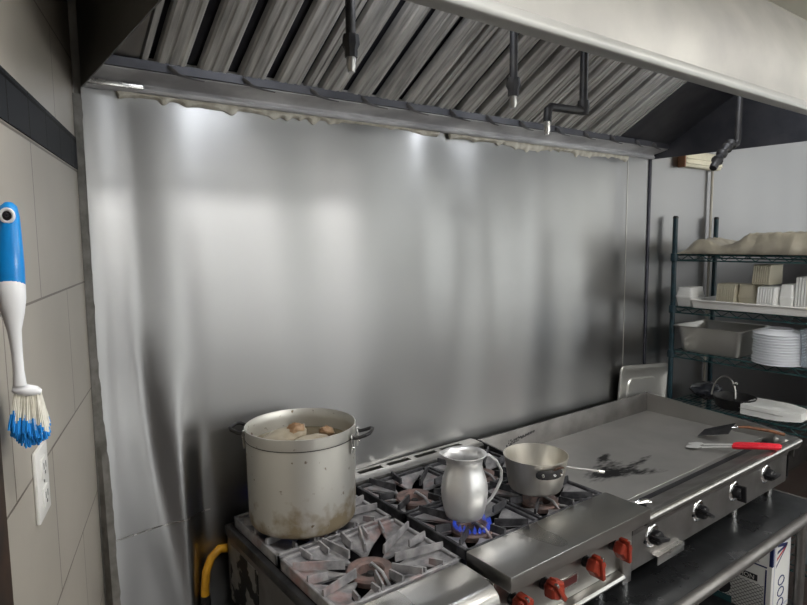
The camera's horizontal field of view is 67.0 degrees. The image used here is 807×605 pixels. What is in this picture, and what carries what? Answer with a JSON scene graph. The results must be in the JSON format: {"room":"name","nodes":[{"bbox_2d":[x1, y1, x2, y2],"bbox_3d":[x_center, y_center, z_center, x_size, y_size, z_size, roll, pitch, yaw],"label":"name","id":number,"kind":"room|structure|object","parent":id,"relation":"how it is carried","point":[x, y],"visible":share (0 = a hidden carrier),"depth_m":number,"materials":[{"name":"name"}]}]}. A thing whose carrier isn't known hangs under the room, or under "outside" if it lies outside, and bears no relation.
{"room":"commercial kitchen","nodes":[
{"label":"commercial kitchen","id":0,"kind":"room"},
{"bbox_2d":[0,0,104,604],"bbox_3d":[-0.737,0.205,1.209,0.100,2.850,0.855,-3,6,-19],"label":"wall","id":1,"kind":"structure","parent":0,"point":[57,561],"depth_m":1.17,"materials":[{"name":"beige tile"}]},
{"bbox_2d":[0,438,13,604],"bbox_3d":[-0.580,0.248,0.779,0.104,2.850,0.065,-3,6,-19],"label":"trim","id":2,"kind":"structure","parent":1,"relation":"attached to","point":[6,589],"depth_m":0.82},
{"bbox_2d":[0,65,77,169],"bbox_3d":[-0.691,-0.339,1.161,0.003,0.079,0.835,-3,6,-19],"label":"trim","id":3,"kind":"structure","parent":1,"relation":"attached to","point":[19,108],"depth_m":1.10,"materials":[{"name":"black tile"}]},
{"bbox_2d":[31,440,50,524],"bbox_3d":[-0.611,0.302,1.031,0.010,0.122,0.082,-3,6,-19],"label":"power outlet","id":4,"kind":"object","parent":1,"relation":"attached to","point":[39,456],"visible":0.98,"depth_m":1.01,"materials":[{"name":"white plastic"}]},
{"bbox_2d":[40,454,46,478],"bbox_3d":[-0.608,0.277,1.030,0.004,0.034,0.036,-3,6,-19],"label":"socket","id":5,"kind":"object","parent":4,"relation":"attached to","point":[43,457],"depth_m":1.02,"materials":[{"name":"white plastic"}]},
{"bbox_2d":[42,482,48,507],"bbox_3d":[-0.608,0.327,1.035,0.004,0.034,0.036,-3,6,-19],"label":"socket","id":6,"kind":"object","parent":4,"relation":"attached to","point":[45,485],"depth_m":1.03,"materials":[{"name":"white plastic"}]},
{"bbox_2d":[72,93,120,604],"bbox_3d":[-0.794,0.231,1.599,0.062,1.520,0.032,4,8,39],"label":"trim","id":7,"kind":"structure","parent":1,"relation":"attached to","point":[112,592],"depth_m":1.62,"materials":[{"name":"grey metal"}]},
{"bbox_2d":[80,78,627,604],"bbox_3d":[0.166,0.275,2.341,2.413,1.860,0.087,-5,7,-37],"label":"wall","id":8,"kind":"structure","parent":0,"point":[430,292],"depth_m":1.98,"materials":[{"name":"metal"}]},
{"bbox_2d":[116,508,209,540],"bbox_3d":[-0.673,0.634,1.736,0.023,0.004,0.272,5,8,44],"label":"trim","id":9,"kind":"structure","parent":8,"relation":"attached to","point":[209,508],"depth_m":1.73,"materials":[{"name":"metal"}]},
{"bbox_2d":[622,158,628,365],"bbox_3d":[1.111,0.044,3.070,0.004,1.550,0.005,-5,7,-37],"label":"trim","id":10,"kind":"structure","parent":8,"relation":"attached to","point":[628,158],"depth_m":3.04,"materials":[{"name":"silver metal"}]},
{"bbox_2d":[68,0,806,469],"bbox_3d":[1.016,-0.004,3.057,5.300,2.850,0.106,-5,7,-37],"label":"wall","id":11,"kind":"structure","parent":0,"point":[763,189],"depth_m":3.53,"materials":[{"name":"paint"}]},
{"bbox_2d":[76,0,806,161],"bbox_3d":[0.507,-0.755,1.927,2.601,0.383,0.962,-5,7,-37],"label":"exhaust hood","id":12,"kind":"object","parent":11,"relation":"attached to","point":[755,51],"depth_m":1.70,"materials":[{"name":"grey paint"}]},
{"bbox_2d":[139,0,359,86],"bbox_3d":[-0.352,-0.734,1.506,0.476,0.272,0.443,-5,7,-37],"label":"filter","id":13,"kind":"object","parent":12,"relation":"attached to","point":[186,22],"visible":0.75,"depth_m":1.57,"materials":[{"name":"metal"}]},
{"bbox_2d":[342,0,359,72],"bbox_3d":[-0.111,-0.670,1.255,0.035,0.379,0.035,-2,6,-15],"label":"suppression nozzle","id":14,"kind":"object","parent":12,"relation":"hanging from","point":[350,41],"visible":1,"depth_m":1.26,"materials":[{"name":"black metal"}]},
{"bbox_2d":[311,0,493,105],"bbox_3d":[0.022,-0.767,1.788,0.456,0.272,0.443,-5,7,-37],"label":"filter","id":15,"kind":"object","parent":12,"relation":"attached to","point":[376,15],"visible":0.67,"depth_m":1.81,"materials":[{"name":"metal"}]},
{"bbox_2d":[506,31,520,108],"bbox_3d":[0.281,-0.697,1.551,0.035,0.394,0.035,-2,6,-15],"label":"suppression nozzle","id":16,"kind":"object","parent":12,"relation":"hanging from","point":[513,83],"visible":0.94,"depth_m":1.55,"materials":[{"name":"black metal"}]},
{"bbox_2d":[430,26,601,121],"bbox_3d":[0.420,-0.802,2.088,0.536,0.272,0.443,-5,7,-37],"label":"filter","id":17,"kind":"object","parent":12,"relation":"attached to","point":[557,74],"visible":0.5,"depth_m":2.09,"materials":[{"name":"metal"}]},
{"bbox_2d":[543,51,589,134],"bbox_3d":[0.453,-0.685,1.684,0.186,0.449,0.034,-5,7,-37],"label":"suppression nozzle","id":18,"kind":"object","parent":12,"relation":"hanging from","point":[582,108],"visible":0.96,"depth_m":1.72,"materials":[{"name":"black metal"}]},
{"bbox_2d":[535,57,686,135],"bbox_3d":[0.866,-0.842,2.425,0.576,0.272,0.443,-5,7,-37],"label":"filter","id":19,"kind":"object","parent":12,"relation":"attached to","point":[620,94],"visible":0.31,"depth_m":2.45,"materials":[{"name":"metal"}]},
{"bbox_2d":[709,95,742,170],"bbox_3d":[1.196,-0.730,2.246,0.203,0.491,0.042,-5,7,-37],"label":"suppression nozzle","id":20,"kind":"object","parent":12,"relation":"hanging from","point":[729,144],"visible":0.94,"depth_m":2.27,"materials":[{"name":"black metal"}]},
{"bbox_2d":[643,159,651,363],"bbox_3d":[1.271,0.333,3.213,0.022,2.142,0.007,-5,7,-37],"label":"post","id":21,"kind":"object","parent":11,"relation":"attached to","point":[650,160],"visible":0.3,"depth_m":3.15,"materials":[{"name":"metal"}]},
{"bbox_2d":[677,153,722,170],"bbox_3d":[1.646,-0.785,3.366,0.415,0.098,0.048,-5,7,-37],"label":"wall fixture","id":22,"kind":"object","parent":11,"relation":"attached to","point":[696,161],"visible":0.72,"depth_m":3.31,"materials":[{"name":"beige plastic"}]},
{"bbox_2d":[702,171,713,407],"bbox_3d":[1.770,0.303,3.575,0.015,2.118,0.015,-5,7,-37],"label":"conduit","id":23,"kind":"object","parent":11,"relation":"attached to","point":[712,172],"visible":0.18,"depth_m":3.51,"materials":[{"name":"beige"}]},
{"bbox_2d":[768,0,806,19],"bbox_3d":[1.353,-1.212,0.554,7.600,0.060,4.300,-5,7,-37],"label":"ceiling","id":24,"kind":"structure","parent":0,"point":[797,7],"depth_m":2.95,"materials":[{"name":"beige paint"}]},
{"bbox_2d":[773,460,806,604],"bbox_3d":[1.384,1.683,0.853,7.600,0.060,4.300,-5,7,-37],"label":"floor","id":25,"kind":"structure","parent":0,"point":[795,483],"depth_m":4.23,"materials":[{"name":"tile"}]},
{"bbox_2d":[584,488,806,604],"bbox_3d":[0.612,1.204,2.238,2.302,0.624,0.858,-5,7,-37],"label":"stand","id":26,"kind":"object","parent":25,"relation":"on","point":[710,558],"visible":0.38,"depth_m":2.19,"materials":[{"name":"metal"}]},
{"bbox_2d":[225,495,500,604],"bbox_3d":[-0.131,0.799,1.651,0.408,0.325,0.800,-5,7,-37],"label":"range","id":27,"kind":"object","parent":26,"relation":"on","point":[376,558],"visible":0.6,"depth_m":1.60,"materials":[{"name":"metal"}]},
{"bbox_2d":[200,544,227,604],"bbox_3d":[-0.564,1.000,1.853,0.032,0.534,0.102,4,8,40],"label":"gas hose","id":28,"kind":"object","parent":27,"relation":"attached to","point":[205,597],"visible":0.94,"depth_m":1.81,"materials":[{"name":"yellow rubber"}]},
{"bbox_2d":[228,408,373,539],"bbox_3d":[-0.293,0.484,1.760,0.332,0.280,0.340,-5,7,-37],"label":"stockpot","id":29,"kind":"object","parent":27,"relation":"on","point":[298,489],"visible":1,"depth_m":1.63,"materials":[{"name":"metal"}]},
{"bbox_2d":[257,426,342,437],"bbox_3d":[-0.294,0.402,1.751,0.301,0.002,0.301,-5,7,-37],"label":"broth","id":30,"kind":"object","parent":29,"relation":"in","point":[310,429],"visible":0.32,"depth_m":1.85,"materials":[{"name":"brown liquid"}]},
{"bbox_2d":[263,424,306,440],"bbox_3d":[-0.350,0.392,1.736,0.149,0.081,0.087,-1,6,-6],"label":"bone","id":31,"kind":"object","parent":30,"relation":"in","point":[283,433],"visible":0.36,"depth_m":1.72},
{"bbox_2d":[287,422,304,433],"bbox_3d":[-0.310,0.365,1.742,0.052,0.049,0.043,-5,7,-37],"label":"meat chunk","id":32,"kind":"object","parent":31,"relation":"on","point":[294,427],"visible":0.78,"depth_m":1.73,"materials":[{"name":"brown food"}]},
{"bbox_2d":[295,433,327,439],"bbox_3d":[-0.260,0.394,1.719,0.134,0.041,0.083,-5,7,-37],"label":"bone","id":33,"kind":"object","parent":30,"relation":"on","point":[317,435],"visible":0.28,"depth_m":1.71},
{"bbox_2d":[319,425,334,435],"bbox_3d":[-0.229,0.379,1.802,0.052,0.036,0.040,-5,7,-37],"label":"meat chunk","id":34,"kind":"object","parent":30,"relation":"on","point":[326,429],"visible":0.91,"depth_m":1.79,"materials":[{"name":"brown food"}]},
{"bbox_2d":[355,438,650,604],"bbox_3d":[0.266,0.760,1.977,0.616,0.327,0.794,-5,7,-37],"label":"range","id":35,"kind":"object","parent":26,"relation":"on","point":[571,546],"visible":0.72,"depth_m":1.78,"materials":[{"name":"metal"}]},
{"bbox_2d":[439,446,502,522],"bbox_3d":[0.188,0.523,1.770,0.166,0.190,0.136,-5,7,-37],"label":"metal pitcher","id":36,"kind":"object","parent":35,"relation":"on","point":[464,486],"visible":1,"depth_m":1.72,"materials":[{"name":"metal"}]},
{"bbox_2d":[503,443,604,496],"bbox_3d":[0.456,0.542,1.941,0.238,0.112,0.271,-5,7,-37],"label":"saucepan","id":37,"kind":"object","parent":35,"relation":"on","point":[533,469],"visible":1,"depth_m":1.90,"materials":[{"name":"metal"}]},
{"bbox_2d":[476,391,802,570],"bbox_3d":[1.000,0.695,2.524,1.216,0.329,0.758,-5,7,-37],"label":"griddle","id":38,"kind":"object","parent":26,"relation":"on","point":[640,441],"visible":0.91,"depth_m":2.47,"materials":[{"name":"metal"}]},
{"bbox_2d":[686,442,781,449],"bbox_3d":[1.352,0.586,2.505,0.347,0.066,0.089,4,7,36],"label":"tongs","id":39,"kind":"object","parent":38,"relation":"on","point":[736,445],"visible":1,"depth_m":2.47,"materials":[{"name":"red plastic"}]},
{"bbox_2d":[698,423,784,435],"bbox_3d":[1.457,0.566,2.635,0.327,0.070,0.072,3,7,33],"label":"turner","id":40,"kind":"object","parent":38,"relation":"on","point":[724,429],"visible":1,"depth_m":2.66,"materials":[{"name":"metal"}]},
{"bbox_2d":[618,363,667,399],"bbox_3d":[1.245,0.555,3.188,0.491,0.505,0.020,-5,7,-37],"label":"hotel pan","id":41,"kind":"object","parent":26,"relation":"on","point":[652,378],"visible":0.43,"depth_m":3.18,"materials":[{"name":"silver metal"}]},
{"bbox_2d":[713,537,790,604],"bbox_3d":[1.486,1.130,2.708,0.184,0.344,0.359,-5,7,-37],"label":"carton","id":42,"kind":"object","parent":26,"relation":"on","point":[765,582],"visible":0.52,"depth_m":2.57,"materials":[{"name":"white cardboard"}]},
{"bbox_2d":[713,590,730,602],"bbox_3d":[1.386,1.289,2.710,0.002,0.030,0.140,-5,7,-37],"label":"print","id":43,"kind":"object","parent":42,"relation":"attached to","point":[723,594],"depth_m":2.68,"materials":[{"name":"teal"}]},
{"bbox_2d":[719,582,730,591],"bbox_3d":[1.400,1.234,2.683,0.001,0.080,0.080,-5,7,-37],"label":"print","id":44,"kind":"object","parent":42,"relation":"on","point":[726,588],"depth_m":2.67,"materials":[{"name":"grey"}]},
{"bbox_2d":[713,577,762,604],"bbox_3d":[1.411,1.237,2.670,0.002,0.132,0.306,-5,7,-37],"label":"print","id":45,"kind":"object","parent":42,"relation":"attached to","point":[740,590],"depth_m":2.61,"materials":[{"name":"grey"}]},
{"bbox_2d":[763,570,766,604],"bbox_3d":[1.507,1.210,2.540,0.002,0.199,0.006,-5,7,-37],"label":"print","id":46,"kind":"object","parent":42,"relation":"attached to","point":[764,571],"depth_m":2.54,"materials":[{"name":"blue"}]},
{"bbox_2d":[769,549,774,567],"bbox_3d":[1.520,1.050,2.513,0.013,0.085,0.013,-5,7,-37],"label":"print","id":47,"kind":"object","parent":42,"relation":"attached to","point":[772,554],"depth_m":2.51,"materials":[{"name":"blue"}]},
{"bbox_2d":[772,537,790,604],"bbox_3d":[1.595,1.148,2.572,0.152,0.294,0.002,-5,7,-37],"label":"print","id":48,"kind":"object","parent":42,"relation":"attached to","point":[781,554],"depth_m":2.57,"materials":[{"name":"grey"}]},
{"bbox_2d":[667,216,806,576],"bbox_3d":[1.866,0.471,3.118,0.480,1.836,0.849,-5,7,-37],"label":"wire shelving","id":49,"kind":"object","parent":25,"relation":"on","point":[674,258],"visible":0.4,"depth_m":3.20,"materials":[{"name":"green metal"}]},
{"bbox_2d":[676,286,704,306],"bbox_3d":[1.534,-0.034,3.258,0.150,0.100,0.090,-5,7,-37],"label":"container","id":50,"kind":"object","parent":49,"relation":"on","point":[685,293],"visible":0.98,"depth_m":3.22,"materials":[{"name":"white plastic"}]},
{"bbox_2d":[689,381,722,399],"bbox_3d":[1.672,0.481,3.358,0.158,0.107,0.249,4,7,35],"label":"bundle","id":51,"kind":"object","parent":49,"relation":"on","point":[702,389],"visible":0.89,"depth_m":3.28,"materials":[{"name":"black plastic"}]},
{"bbox_2d":[673,319,768,357],"bbox_3d":[1.677,0.189,3.215,0.340,0.140,0.360,-5,7,-37],"label":"steel pan","id":52,"kind":"object","parent":49,"relation":"on","point":[705,336],"visible":0.77,"depth_m":3.14,"materials":[{"name":"grey metal"}]},
{"bbox_2d":[711,375,756,410],"bbox_3d":[1.712,0.463,3.154,0.206,0.162,0.210,-5,7,-37],"label":"pan","id":53,"kind":"object","parent":49,"relation":"on","point":[727,400],"visible":0.81,"depth_m":3.16,"materials":[{"name":"metal"}]},
{"bbox_2d":[677,231,806,254],"bbox_3d":[1.838,-0.296,3.017,0.414,0.111,0.845,-5,7,-37],"label":"plastic bag","id":54,"kind":"object","parent":49,"relation":"on","point":[790,242],"visible":1,"depth_m":2.92,"materials":[{"name":"beige plastic"}]},
{"bbox_2d":[690,296,806,316],"bbox_3d":[1.848,0.017,2.997,0.400,0.045,0.700,-5,7,-37],"label":"sheet pan","id":55,"kind":"object","parent":49,"relation":"on","point":[710,302],"visible":0.64,"depth_m":2.93,"materials":[{"name":"silver metal"}]},
{"bbox_2d":[720,283,724,300],"bbox_3d":[1.665,-0.039,3.128,0.158,0.124,0.008,-5,7,-37],"label":"foam box","id":56,"kind":"object","parent":55,"relation":"on","point":[723,283],"visible":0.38,"depth_m":3.08,"materials":[{"name":"beige"}]},
{"bbox_2d":[716,282,730,300],"bbox_3d":[1.653,-0.041,3.144,0.158,0.124,0.008,-5,7,-37],"label":"foam box","id":57,"kind":"object","parent":55,"relation":"on","point":[728,282],"visible":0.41,"depth_m":3.10,"materials":[{"name":"beige"}]},
{"bbox_2d":[722,283,727,301],"bbox_3d":[1.671,-0.038,3.120,0.158,0.124,0.008,-5,7,-37],"label":"foam box","id":58,"kind":"object","parent":55,"relation":"on","point":[723,294],"visible":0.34,"depth_m":3.08,"materials":[{"name":"beige"}]},
{"bbox_2d":[718,282,732,300],"bbox_3d":[1.659,-0.040,3.136,0.158,0.124,0.008,-5,7,-37],"label":"foam box","id":59,"kind":"object","parent":55,"relation":"on","point":[731,282],"visible":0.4,"depth_m":3.09,"materials":[{"name":"beige"}]},
{"bbox_2d":[724,283,730,301],"bbox_3d":[1.677,-0.038,3.112,0.158,0.124,0.008,-5,7,-37],"label":"foam box","id":60,"kind":"object","parent":55,"relation":"on","point":[728,283],"visible":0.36,"depth_m":3.07,"materials":[{"name":"beige"}]},
{"bbox_2d":[726,283,734,301],"bbox_3d":[1.683,-0.037,3.104,0.158,0.124,0.008,-5,7,-37],"label":"foam box","id":61,"kind":"object","parent":55,"relation":"on","point":[727,295],"visible":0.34,"depth_m":3.06,"materials":[{"name":"beige"}]},
{"bbox_2d":[728,283,737,301],"bbox_3d":[1.689,-0.036,3.096,0.158,0.124,0.008,-5,7,-37],"label":"foam box","id":62,"kind":"object","parent":55,"relation":"on","point":[730,285],"visible":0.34,"depth_m":3.05,"materials":[{"name":"beige"}]},
{"bbox_2d":[730,283,740,301],"bbox_3d":[1.695,-0.035,3.088,0.158,0.124,0.008,-5,7,-37],"label":"foam box","id":63,"kind":"object","parent":55,"relation":"on","point":[732,286],"visible":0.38,"depth_m":3.04,"materials":[{"name":"beige"}]},
{"bbox_2d":[732,283,746,302],"bbox_3d":[1.701,-0.035,3.080,0.158,0.124,0.008,-5,7,-37],"label":"foam box","id":64,"kind":"object","parent":55,"relation":"on","point":[736,287],"visible":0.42,"depth_m":3.04,"materials":[{"name":"beige"}]},
{"bbox_2d":[737,283,763,303],"bbox_3d":[1.745,-0.031,3.053,0.140,0.122,0.085,-5,7,-37],"label":"container","id":65,"kind":"object","parent":55,"relation":"on","point":[747,293],"visible":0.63,"depth_m":3.01,"materials":[{"name":"beige cardboard"}]},
{"bbox_2d":[752,264,756,284],"bbox_3d":[1.762,-0.141,3.012,0.158,0.099,0.008,-5,7,-37],"label":"foam box","id":66,"kind":"object","parent":65,"relation":"on","point":[754,267],"visible":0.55,"depth_m":2.97,"materials":[{"name":"beige"}]},
{"bbox_2d":[759,286,765,303],"bbox_3d":[1.777,-0.022,2.981,0.158,0.118,0.009,-5,7,-37],"label":"foam box","id":67,"kind":"object","parent":55,"relation":"on","point":[761,288],"visible":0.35,"depth_m":2.94,"materials":[{"name":"white"}]},
{"bbox_2d":[760,264,769,284],"bbox_3d":[1.787,-0.138,2.980,0.158,0.099,0.008,-5,7,-37],"label":"foam box","id":68,"kind":"object","parent":67,"relation":"on","point":[763,266],"visible":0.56,"depth_m":2.94,"materials":[{"name":"beige"}]},
{"bbox_2d":[756,285,770,303],"bbox_3d":[1.770,-0.023,2.990,0.158,0.118,0.009,-5,7,-37],"label":"foam box","id":69,"kind":"object","parent":55,"relation":"on","point":[759,287],"visible":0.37,"depth_m":2.95,"materials":[{"name":"white"}]},
{"bbox_2d":[754,264,758,284],"bbox_3d":[1.768,-0.140,3.004,0.158,0.099,0.008,-5,7,-37],"label":"foam box","id":70,"kind":"object","parent":69,"relation":"on","point":[756,268],"visible":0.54,"depth_m":2.96,"materials":[{"name":"beige"}]},
{"bbox_2d":[756,264,761,284],"bbox_3d":[1.774,-0.139,2.996,0.158,0.099,0.008,-5,7,-37],"label":"foam box","id":71,"kind":"object","parent":69,"relation":"on","point":[758,270],"visible":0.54,"depth_m":2.95,"materials":[{"name":"beige"}]},
{"bbox_2d":[758,264,765,284],"bbox_3d":[1.781,-0.139,2.988,0.158,0.099,0.008,-5,7,-37],"label":"foam box","id":72,"kind":"object","parent":69,"relation":"on","point":[760,272],"visible":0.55,"depth_m":2.94,"materials":[{"name":"beige"}]},
{"bbox_2d":[761,286,769,303],"bbox_3d":[1.784,-0.021,2.972,0.158,0.118,0.009,-5,7,-37],"label":"foam box","id":73,"kind":"object","parent":55,"relation":"on","point":[763,291],"visible":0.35,"depth_m":2.93,"materials":[{"name":"white"}]},
{"bbox_2d":[763,264,772,284],"bbox_3d":[1.793,-0.137,2.972,0.158,0.099,0.008,-5,7,-37],"label":"foam box","id":74,"kind":"object","parent":73,"relation":"on","point":[765,267],"visible":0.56,"depth_m":2.93,"materials":[{"name":"beige"}]},
{"bbox_2d":[764,286,773,304],"bbox_3d":[1.791,-0.020,2.963,0.158,0.118,0.009,-5,7,-37],"label":"foam box","id":75,"kind":"object","parent":55,"relation":"on","point":[766,288],"visible":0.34,"depth_m":2.92,"materials":[{"name":"white"}]},
{"bbox_2d":[765,264,776,284],"bbox_3d":[1.799,-0.136,2.964,0.158,0.099,0.008,-5,7,-37],"label":"foam box","id":76,"kind":"object","parent":75,"relation":"on","point":[767,269],"visible":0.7,"depth_m":2.92,"materials":[{"name":"beige"}]},
{"bbox_2d":[767,264,782,284],"bbox_3d":[1.805,-0.136,2.957,0.158,0.099,0.008,-5,7,-37],"label":"foam box","id":77,"kind":"object","parent":75,"relation":"on","point":[775,274],"visible":1,"depth_m":2.95,"materials":[{"name":"beige"}]},
{"bbox_2d":[766,286,777,304],"bbox_3d":[1.798,-0.019,2.954,0.158,0.118,0.009,-5,7,-37],"label":"foam box","id":78,"kind":"object","parent":55,"relation":"on","point":[769,288],"visible":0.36,"depth_m":2.91,"materials":[{"name":"white"}]},
{"bbox_2d":[769,286,781,304],"bbox_3d":[1.805,-0.019,2.945,0.158,0.118,0.009,-5,7,-37],"label":"foam box","id":79,"kind":"object","parent":55,"relation":"on","point":[771,289],"visible":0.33,"depth_m":2.90,"materials":[{"name":"white"}]},
{"bbox_2d":[772,287,780,305],"bbox_3d":[1.812,-0.018,2.936,0.158,0.118,0.009,-5,7,-37],"label":"foam box","id":80,"kind":"object","parent":55,"relation":"on","point":[776,290],"visible":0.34,"depth_m":2.90,"materials":[{"name":"white"}]},
{"bbox_2d":[779,283,795,306],"bbox_3d":[1.865,-0.024,2.928,0.150,0.130,0.060,-5,7,-37],"label":"container","id":81,"kind":"object","parent":55,"relation":"on","point":[787,295],"visible":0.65,"depth_m":2.88,"materials":[{"name":"white plastic"}]},
{"bbox_2d":[797,277,802,306],"bbox_3d":[1.909,-0.040,2.896,0.158,0.168,0.010,-5,7,-37],"label":"foam box","id":82,"kind":"object","parent":55,"relation":"on","point":[800,278],"visible":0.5,"depth_m":2.85,"materials":[{"name":"white"}]},
{"bbox_2d":[794,276,806,306],"bbox_3d":[1.902,-0.041,2.905,0.158,0.168,0.010,-5,7,-37],"label":"foam box","id":83,"kind":"object","parent":55,"relation":"on","point":[797,278],"visible":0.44,"depth_m":2.86,"materials":[{"name":"white"}]},
{"bbox_2d":[800,277,806,306],"bbox_3d":[1.917,-0.039,2.886,0.158,0.168,0.010,-5,7,-37],"label":"foam box","id":84,"kind":"object","parent":55,"relation":"on","point":[803,278],"visible":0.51,"depth_m":2.84,"materials":[{"name":"white"}]},
{"bbox_2d":[803,278,806,307],"bbox_3d":[1.925,-0.038,2.876,0.158,0.168,0.010,-5,7,-37],"label":"foam box","id":85,"kind":"object","parent":55,"relation":"on","point":[805,290],"visible":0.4,"depth_m":2.83,"materials":[{"name":"white"}]},
{"bbox_2d":[740,398,806,422],"bbox_3d":[1.833,0.533,3.002,0.191,0.054,0.262,-5,7,-37],"label":"pack","id":86,"kind":"object","parent":49,"relation":"on","point":[761,408],"visible":0.97,"depth_m":2.96,"materials":[{"name":"white plastic"}]},
{"bbox_2d":[751,359,800,366],"bbox_3d":[1.797,0.275,2.923,0.222,0.026,0.222,-5,7,-37],"label":"plate","id":87,"kind":"object","parent":49,"relation":"on","point":[755,361],"visible":0.16,"depth_m":2.84,"materials":[{"name":"white ceramic"}]},
{"bbox_2d":[751,356,800,363],"bbox_3d":[1.794,0.262,2.923,0.222,0.026,0.222,-5,7,-37],"label":"plate","id":88,"kind":"object","parent":87,"relation":"on","point":[752,357],"visible":0.23,"depth_m":2.84,"materials":[{"name":"white ceramic"}]},
{"bbox_2d":[751,354,800,361],"bbox_3d":[1.795,0.250,2.920,0.222,0.026,0.222,-5,7,-37],"label":"plate","id":89,"kind":"object","parent":88,"relation":"on","point":[753,355],"visible":0.19,"depth_m":2.84,"materials":[{"name":"white ceramic"}]},
{"bbox_2d":[752,351,800,358],"bbox_3d":[1.798,0.237,2.919,0.222,0.026,0.222,-5,7,-37],"label":"plate","id":90,"kind":"object","parent":89,"relation":"on","point":[753,352],"visible":0.2,"depth_m":2.83,"materials":[{"name":"white ceramic"}]},
{"bbox_2d":[752,349,800,355],"bbox_3d":[1.796,0.224,2.919,0.222,0.026,0.222,-5,7,-37],"label":"plate","id":91,"kind":"object","parent":90,"relation":"on","point":[754,350],"visible":0.17,"depth_m":2.83,"materials":[{"name":"white ceramic"}]},
{"bbox_2d":[752,346,800,353],"bbox_3d":[1.795,0.212,2.916,0.222,0.026,0.222,-5,7,-37],"label":"plate","id":92,"kind":"object","parent":91,"relation":"on","point":[753,347],"visible":0.2,"depth_m":2.83,"materials":[{"name":"white ceramic"}]},
{"bbox_2d":[752,343,800,350],"bbox_3d":[1.797,0.199,2.916,0.222,0.026,0.222,-5,7,-37],"label":"plate","id":93,"kind":"object","parent":92,"relation":"on","point":[753,344],"visible":0.24,"depth_m":2.83,"materials":[{"name":"white ceramic"}]},
{"bbox_2d":[753,341,800,347],"bbox_3d":[1.797,0.186,2.914,0.222,0.026,0.222,-5,7,-37],"label":"plate","id":94,"kind":"object","parent":93,"relation":"on","point":[754,342],"visible":0.2,"depth_m":2.83,"materials":[{"name":"white ceramic"}]},
{"bbox_2d":[752,338,800,344],"bbox_3d":[1.796,0.173,2.911,0.222,0.026,0.222,-5,7,-37],"label":"plate","id":95,"kind":"object","parent":94,"relation":"on","point":[753,339],"visible":0.27,"depth_m":2.83,"materials":[{"name":"white ceramic"}]},
{"bbox_2d":[752,335,799,342],"bbox_3d":[1.794,0.161,2.913,0.222,0.026,0.222,-5,7,-37],"label":"plate","id":96,"kind":"object","parent":95,"relation":"on","point":[753,336],"visible":0.19,"depth_m":2.83,"materials":[{"name":"white ceramic"}]},
{"bbox_2d":[752,333,799,339],"bbox_3d":[1.795,0.148,2.912,0.222,0.026,0.222,-5,7,-37],"label":"plate","id":97,"kind":"object","parent":96,"relation":"on","point":[754,334],"visible":0.34,"depth_m":2.83,"materials":[{"name":"white ceramic"}]},
{"bbox_2d":[752,326,799,336],"bbox_3d":[1.794,0.135,2.910,0.222,0.026,0.222,-5,7,-37],"label":"plate","id":98,"kind":"object","parent":97,"relation":"on","point":[777,331],"visible":0.94,"depth_m":2.86,"materials":[{"name":"white ceramic"}]},
{"bbox_2d":[798,328,806,367],"bbox_3d":[1.950,0.214,2.785,0.190,0.172,0.210,-5,7,-37],"label":"tub","id":99,"kind":"object","parent":49,"relation":"on","point":[803,332],"visible":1,"depth_m":2.80,"materials":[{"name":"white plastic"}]},
{"bbox_3d":[-0.539,-0.116,0.815,0.029,0.007,0.043,-5,7,-37],"label":"wall hook","id":100,"kind":"object","parent":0,"visible":0},
{"bbox_2d":[0,202,50,447],"bbox_3d":[-0.520,0.032,0.829,0.050,0.334,0.048,-3,6,-20],"label":"dish brush","id":101,"kind":"object","parent":100,"relation":"hanging from","point":[29,423],"visible":1,"depth_m":0.82,"materials":[{"name":"blue plastic"}]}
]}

